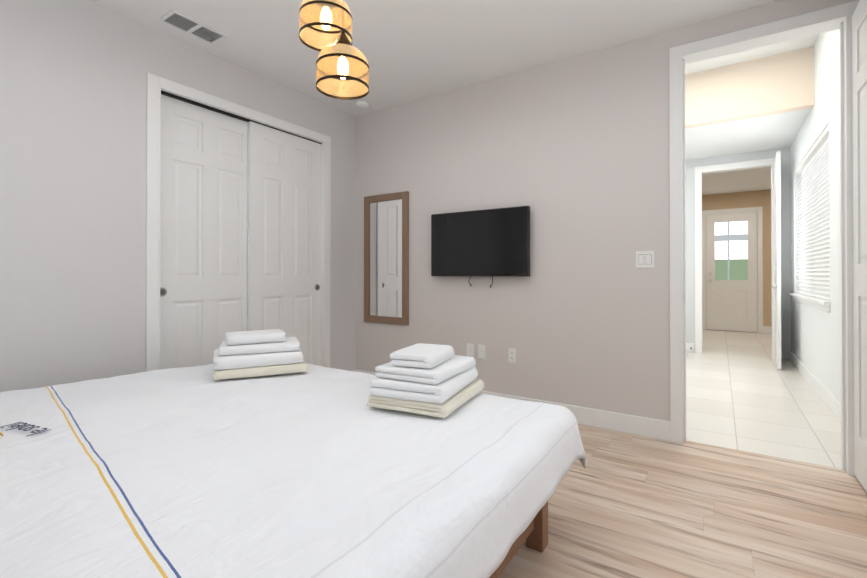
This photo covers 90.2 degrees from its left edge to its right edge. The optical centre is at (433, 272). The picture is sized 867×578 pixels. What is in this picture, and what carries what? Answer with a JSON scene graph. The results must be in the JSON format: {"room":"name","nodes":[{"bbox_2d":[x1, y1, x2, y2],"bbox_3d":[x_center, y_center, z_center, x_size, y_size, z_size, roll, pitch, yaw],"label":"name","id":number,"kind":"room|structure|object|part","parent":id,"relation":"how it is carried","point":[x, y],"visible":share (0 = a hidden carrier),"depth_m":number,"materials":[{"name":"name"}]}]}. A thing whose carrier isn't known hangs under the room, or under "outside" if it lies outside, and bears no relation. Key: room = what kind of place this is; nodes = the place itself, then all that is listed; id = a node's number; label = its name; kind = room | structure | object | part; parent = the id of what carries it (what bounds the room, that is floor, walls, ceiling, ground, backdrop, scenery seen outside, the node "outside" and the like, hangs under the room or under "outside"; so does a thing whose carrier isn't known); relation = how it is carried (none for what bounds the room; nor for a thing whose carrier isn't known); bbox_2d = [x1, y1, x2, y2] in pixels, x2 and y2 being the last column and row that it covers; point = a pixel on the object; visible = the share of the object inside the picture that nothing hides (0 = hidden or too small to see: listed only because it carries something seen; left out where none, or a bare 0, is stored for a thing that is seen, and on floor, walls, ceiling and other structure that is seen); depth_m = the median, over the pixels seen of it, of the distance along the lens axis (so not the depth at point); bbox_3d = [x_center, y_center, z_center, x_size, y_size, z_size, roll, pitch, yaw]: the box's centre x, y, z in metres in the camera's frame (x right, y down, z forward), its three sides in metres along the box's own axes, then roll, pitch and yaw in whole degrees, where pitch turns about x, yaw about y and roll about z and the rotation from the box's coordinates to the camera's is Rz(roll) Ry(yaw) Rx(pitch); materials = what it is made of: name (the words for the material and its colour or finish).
{"room":"bedroom","nodes":[
{"label":"bedroom","id":0,"kind":"room"},
{"bbox_2d":[0,0,355,391],"bbox_3d":[-1.965,-0.248,2.817,0.120,2.740,4.020,0,0,33],"label":"wall","id":1,"kind":"structure","parent":0,"point":[73,91],"depth_m":2.57,"materials":[{"name":"paint"}]},
{"bbox_2d":[160,94,247,368],"bbox_3d":[-1.696,-0.058,3.259,0.042,2.340,0.757,0,0,33],"label":"closet door","id":2,"kind":"structure","parent":1,"relation":"in","point":[204,236],"depth_m":3.20,"materials":[{"name":"white wood"}]},
{"bbox_2d":[146,73,330,371],"bbox_3d":[-1.487,-0.089,3.524,0.136,2.430,1.598,0,0,33],"label":"trim","id":3,"kind":"structure","parent":1,"relation":"attached to","point":[157,86],"depth_m":2.93,"materials":[{"name":"white wood"}]},
{"bbox_2d":[247,121,320,365],"bbox_3d":[-1.288,-0.055,3.804,0.042,2.340,0.743,0,0,33],"label":"closet door","id":4,"kind":"structure","parent":1,"relation":"in","point":[284,238],"depth_m":3.77,"materials":[{"name":"white wood"}]},
{"bbox_2d":[88,0,777,115],"bbox_3d":[-0.214,-1.684,1.738,4.240,0.120,4.140,0,0,33],"label":"ceiling","id":5,"kind":"structure","parent":0,"point":[411,50],"depth_m":2.93,"materials":[{"name":"paint"}]},
{"bbox_2d":[157,9,227,45],"bbox_3d":[-1.587,-1.614,2.862,0.200,0.008,0.360,0,0,33],"label":"ceiling vent","id":6,"kind":"object","parent":5,"relation":"in","point":[181,22],"visible":1,"depth_m":2.84,"materials":[{"name":"white metal"}]},
{"bbox_2d":[356,101,368,108],"bbox_3d":[-0.677,-1.594,4.119,0.124,0.034,0.124,0,0,33],"label":"smoke detector","id":7,"kind":"object","parent":5,"relation":"attached to","point":[362,104],"visible":1,"depth_m":4.09,"materials":[{"name":"white plastic"}]},
{"bbox_2d":[355,28,678,420],"bbox_3d":[0.392,-0.243,3.740,3.033,2.740,0.120,0,0,33],"label":"wall","id":8,"kind":"structure","parent":0,"point":[573,153],"depth_m":3.32,"materials":[{"name":"paint"}]},
{"bbox_2d":[364,191,408,324],"bbox_3d":[-0.468,-0.131,4.219,0.550,1.260,0.027,0,0,33],"label":"mirror","id":9,"kind":"object","parent":8,"relation":"attached to","point":[385,290],"depth_m":4.21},
{"bbox_3d":[-0.468,-0.131,4.219,0.550,1.260,0.027,0,0,33],"label":"mirror frame","id":10,"kind":"part","parent":9,"relation":"part of","materials":[{"name":"brown wood"}]},
{"bbox_2d":[467,343,473,356],"bbox_3d":[0.314,0.671,3.707,0.070,0.116,0.012,0,0,33],"label":"electrical outlet","id":11,"kind":"object","parent":8,"relation":"attached to","point":[470,350],"visible":0.85,"depth_m":3.71,"materials":[{"name":"white plastic"}]},
{"bbox_2d":[431,206,529,287],"bbox_3d":[0.378,-0.192,3.624,0.907,0.645,0.084,0,0,33],"label":"tv","id":12,"kind":"object","parent":8,"relation":"attached to","point":[491,242],"visible":0.98,"depth_m":3.56,"materials":[{"name":"black plastic"}]},
{"bbox_2d":[478,344,485,358],"bbox_3d":[0.407,0.671,3.645,0.070,0.116,0.012,0,0,33],"label":"electrical outlet","id":13,"kind":"object","parent":8,"relation":"attached to","point":[481,351],"visible":1,"depth_m":3.64,"materials":[{"name":"white plastic"}]},
{"bbox_2d":[355,369,669,440],"bbox_3d":[0.381,1.062,3.656,2.860,0.128,0.020,0,0,33],"label":"baseboard","id":14,"kind":"structure","parent":8,"relation":"attached to","point":[637,425],"depth_m":3.05,"materials":[{"name":"white wood"}]},
{"bbox_2d":[508,348,516,362],"bbox_3d":[0.638,0.675,3.495,0.070,0.116,0.008,0,0,33],"label":"electrical outlet","id":15,"kind":"object","parent":8,"relation":"attached to","point":[512,355],"visible":1,"depth_m":3.49,"materials":[{"name":"white plastic"}]},
{"bbox_2d":[636,251,653,267],"bbox_3d":[1.450,-0.087,2.961,0.116,0.116,0.008,0,0,33],"label":"switch plate","id":16,"kind":"object","parent":8,"relation":"attached to","point":[644,259],"visible":1,"depth_m":2.96,"materials":[{"name":"white plastic"}]},
{"bbox_2d":[669,0,859,475],"bbox_3d":[2.003,-0.185,2.674,0.937,2.613,0.152,0,0,33],"label":"door frame","id":17,"kind":"structure","parent":8,"relation":"attached to","point":[833,18],"depth_m":2.65,"materials":[{"name":"white wood"}]},
{"bbox_2d":[851,0,866,491],"bbox_3d":[2.114,-0.154,2.052,0.201,2.520,0.793,0,0,33],"label":"bedroom door","id":18,"kind":"structure","parent":17,"relation":"attached to","point":[859,116],"depth_m":2.28,"materials":[{"name":"white wood"}]},
{"bbox_2d":[498,424,866,577],"bbox_3d":[-0.231,1.166,1.698,4.240,0.100,4.080,0,0,33],"label":"floor","id":19,"kind":"structure","parent":0,"point":[624,505],"depth_m":1.97,"materials":[{"name":"brown wood"}]},
{"bbox_2d":[489,501,547,577],"bbox_3d":[-0.909,0.937,1.507,2.010,0.356,1.970,0,0,33],"label":"frame","id":20,"kind":"object","parent":19,"relation":"on","point":[534,534],"visible":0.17,"depth_m":1.72,"materials":[{"name":"brown wood"}]},
{"bbox_2d":[702,167,770,194],"bbox_3d":[5.170,-1.616,7.156,3.400,0.120,3.100,0,0,33],"label":"ceiling","id":21,"kind":"structure","parent":0,"point":[754,179],"depth_m":7.41,"materials":[{"name":"paint"}]},
{"bbox_2d":[702,189,771,332],"bbox_3d":[5.992,-0.219,8.392,3.400,2.740,0.120,0,0,33],"label":"wall","id":22,"kind":"structure","parent":0,"point":[759,198],"depth_m":8.16,"materials":[{"name":"beige paint"}]},
{"bbox_2d":[702,206,762,332],"bbox_3d":[5.785,-0.044,8.395,0.990,2.390,0.099,0,0,33],"label":"exterior door","id":23,"kind":"structure","parent":22,"relation":"in","point":[732,261],"depth_m":8.38,"materials":[{"name":"beige wood"}]},
{"bbox_2d":[763,326,771,333],"bbox_3d":[6.755,1.084,7.798,1.280,0.128,0.016,0,0,33],"label":"baseboard","id":24,"kind":"structure","parent":22,"relation":"attached to","point":[766,329],"depth_m":8.11,"materials":[{"name":"white wood"}]},
{"bbox_2d":[685,147,790,360],"bbox_3d":[3.906,-0.231,6.055,1.700,2.740,0.120,0,0,33],"label":"wall","id":25,"kind":"structure","parent":0,"point":[785,252],"depth_m":5.71,"materials":[{"name":"paint"}]},
{"bbox_2d":[686,343,694,352],"bbox_3d":[3.427,1.076,6.284,0.640,0.128,0.016,0,0,33],"label":"baseboard","id":26,"kind":"structure","parent":25,"relation":"attached to","point":[688,345],"depth_m":6.13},
{"bbox_2d":[694,158,774,359],"bbox_3d":[4.127,-0.175,5.899,0.950,2.625,0.136,0,0,33],"label":"door frame","id":27,"kind":"structure","parent":25,"relation":"attached to","point":[734,166],"depth_m":6.06,"materials":[{"name":"white wood"}]},
{"bbox_2d":[772,151,780,368],"bbox_3d":[4.205,-0.137,5.316,0.120,2.520,0.784,0,0,33],"label":"hall door","id":28,"kind":"structure","parent":25,"relation":"in","point":[777,223],"depth_m":5.00,"materials":[{"name":"white wood"}]},
{"bbox_2d":[685,109,811,159],"bbox_3d":[3.479,-1.665,5.416,1.700,0.120,1.670,0,0,33],"label":"ceiling","id":29,"kind":"structure","parent":0,"point":[774,131],"depth_m":5.08,"materials":[{"name":"paint"}]},
{"bbox_2d":[685,46,813,128],"bbox_3d":[2.985,-1.889,4.671,1.700,0.560,0.120,0,0,33],"label":"wall","id":30,"kind":"structure","parent":0,"point":[773,84],"depth_m":4.42,"materials":[{"name":"beige paint"}]},
{"bbox_2d":[685,34,818,74],"bbox_3d":[2.378,-2.233,3.755,1.940,0.120,2.320,0,0,33],"label":"ceiling","id":31,"kind":"structure","parent":0,"point":[774,49],"depth_m":4.31,"materials":[{"name":"paint"}]},
{"bbox_2d":[686,329,841,468],"bbox_3d":[3.752,1.187,5.724,4.200,0.100,7.030,0,0,33],"label":"floor","id":32,"kind":"structure","parent":0,"point":[743,393],"depth_m":3.65,"materials":[{"name":"beige tile"}]},
{"bbox_2d":[679,0,849,45],"bbox_3d":[2.003,-1.529,2.680,0.831,0.180,0.120,0,0,33],"label":"wall","id":33,"kind":"structure","parent":0,"point":[748,18],"depth_m":2.65,"materials":[{"name":"paint"}]},
{"bbox_2d":[790,29,840,402],"bbox_3d":[3.631,-0.522,3.990,0.120,3.300,3.870,0,0,33],"label":"wall","id":34,"kind":"structure","parent":0,"point":[834,202],"depth_m":3.78,"materials":[{"name":"paint"}]},
{"bbox_2d":[789,293,830,312],"bbox_3d":[3.845,0.295,4.456,0.050,0.090,2.110,0,0,33],"label":"trim","id":35,"kind":"structure","parent":34,"relation":"attached to","point":[823,305],"depth_m":4.11,"materials":[{"name":"white wood"}]},
{"bbox_2d":[790,351,840,421],"bbox_3d":[3.545,1.064,3.976,0.016,0.128,3.734,0,0,33],"label":"baseboard","id":36,"kind":"structure","parent":34,"relation":"attached to","point":[830,400],"depth_m":3.93,"materials":[{"name":"white wood"}]},
{"bbox_3d":[-1.040,0.686,1.625,2.345,0.140,2.060,0,0,33],"label":"bed","id":37,"kind":"object","parent":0,"visible":0},
{"bbox_2d":[0,363,586,577],"bbox_3d":[-0.991,0.707,1.681,2.576,0.302,2.172,0,0,33],"label":"bedspread","id":38,"kind":"object","parent":37,"relation":"on","point":[315,471],"visible":0.81,"depth_m":1.22,"materials":[{"name":"white fabric"}]},
{"bbox_2d":[1,422,50,435],"bbox_3d":[-1.473,0.563,1.552,0.203,0.001,0.071,0,0,24],"label":"printed lettering","id":39,"kind":"object","parent":38,"relation":"on","point":[25,425],"visible":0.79,"depth_m":1.56},
{"bbox_2d":[213,360,307,379],"bbox_3d":[-0.998,0.539,2.496,0.482,0.049,0.376,0,0,-25],"label":"folded towel","id":40,"kind":"object","parent":38,"relation":"on","point":[258,371],"visible":0.6,"depth_m":2.33,"materials":[{"name":"beige fabric"}]},
{"bbox_2d":[213,349,302,369],"bbox_3d":[-1.009,0.483,2.485,0.460,0.067,0.345,0,0,-26],"label":"folded towel","id":41,"kind":"object","parent":40,"relation":"on","point":[222,362],"visible":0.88,"depth_m":2.33,"materials":[{"name":"white fabric"}]},
{"bbox_2d":[218,337,299,354],"bbox_3d":[-1.004,0.426,2.508,0.426,0.048,0.314,0,0,-23],"label":"folded towel","id":42,"kind":"object","parent":41,"relation":"on","point":[290,344],"visible":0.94,"depth_m":2.38,"materials":[{"name":"white fabric"}]},
{"bbox_2d":[225,329,285,344],"bbox_3d":[-1.025,0.373,2.491,0.314,0.058,0.202,0,0,-29],"label":"folded towel","id":43,"kind":"object","parent":42,"relation":"on","point":[254,337],"visible":1,"depth_m":2.42,"materials":[{"name":"white fabric"}]},
{"bbox_2d":[367,379,483,417],"bbox_3d":[-0.016,0.536,1.932,0.368,0.049,0.471,0,0,26],"label":"folded towel","id":44,"kind":"object","parent":38,"relation":"on","point":[447,407],"visible":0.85,"depth_m":1.74,"materials":[{"name":"beige fabric"}]},
{"bbox_2d":[369,366,477,403],"bbox_3d":[-0.026,0.479,1.924,0.343,0.067,0.453,0,0,23],"label":"folded towel","id":45,"kind":"object","parent":44,"relation":"on","point":[443,391],"visible":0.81,"depth_m":1.74,"materials":[{"name":"white fabric"}]},
{"bbox_2d":[375,355,475,384],"bbox_3d":[-0.024,0.422,1.938,0.306,0.047,0.416,0,0,28],"label":"folded towel","id":46,"kind":"object","parent":45,"relation":"on","point":[454,365],"visible":0.79,"depth_m":1.79,"materials":[{"name":"white fabric"}]},
{"bbox_2d":[390,343,454,368],"bbox_3d":[-0.043,0.370,1.930,0.200,0.058,0.308,0,0,22],"label":"folded towel","id":47,"kind":"object","parent":46,"relation":"on","point":[422,355],"visible":1,"depth_m":1.82,"materials":[{"name":"white fabric"}]},
{"bbox_3d":[3.937,-0.500,4.399,0.040,1.500,2.050,0,0,33],"label":"window","id":48,"kind":"structure","parent":0,"visible":0},
{"bbox_2d":[795,124,829,300],"bbox_3d":[3.894,-0.500,4.428,0.062,1.495,2.038,0,0,33],"label":"window blind","id":49,"kind":"object","parent":48,"relation":"attached to","point":[813,271],"visible":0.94,"depth_m":4.35,"materials":[{"name":"white plastic"}]},
{"bbox_3d":[-0.468,-1.607,2.043,0.150,0.030,0.150,0,0,33],"label":"pendant light","id":50,"kind":"object","parent":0,"visible":0},
{"bbox_2d":[299,0,352,51],"bbox_3d":[-0.506,-1.344,2.038,0.247,0.497,0.247,0,0,33],"label":"pendant light","id":51,"kind":"object","parent":50,"relation":"hanging from","point":[322,17],"visible":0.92,"depth_m":1.97,"materials":[{"name":"beige fabric"}]},
{"bbox_2d":[316,0,368,99],"bbox_3d":[-0.429,-1.229,2.046,0.247,0.727,0.247,0,0,33],"label":"pendant light","id":52,"kind":"object","parent":50,"relation":"hanging from","point":[342,58],"visible":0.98,"depth_m":1.98,"materials":[{"name":"beige fabric"}]}
]}

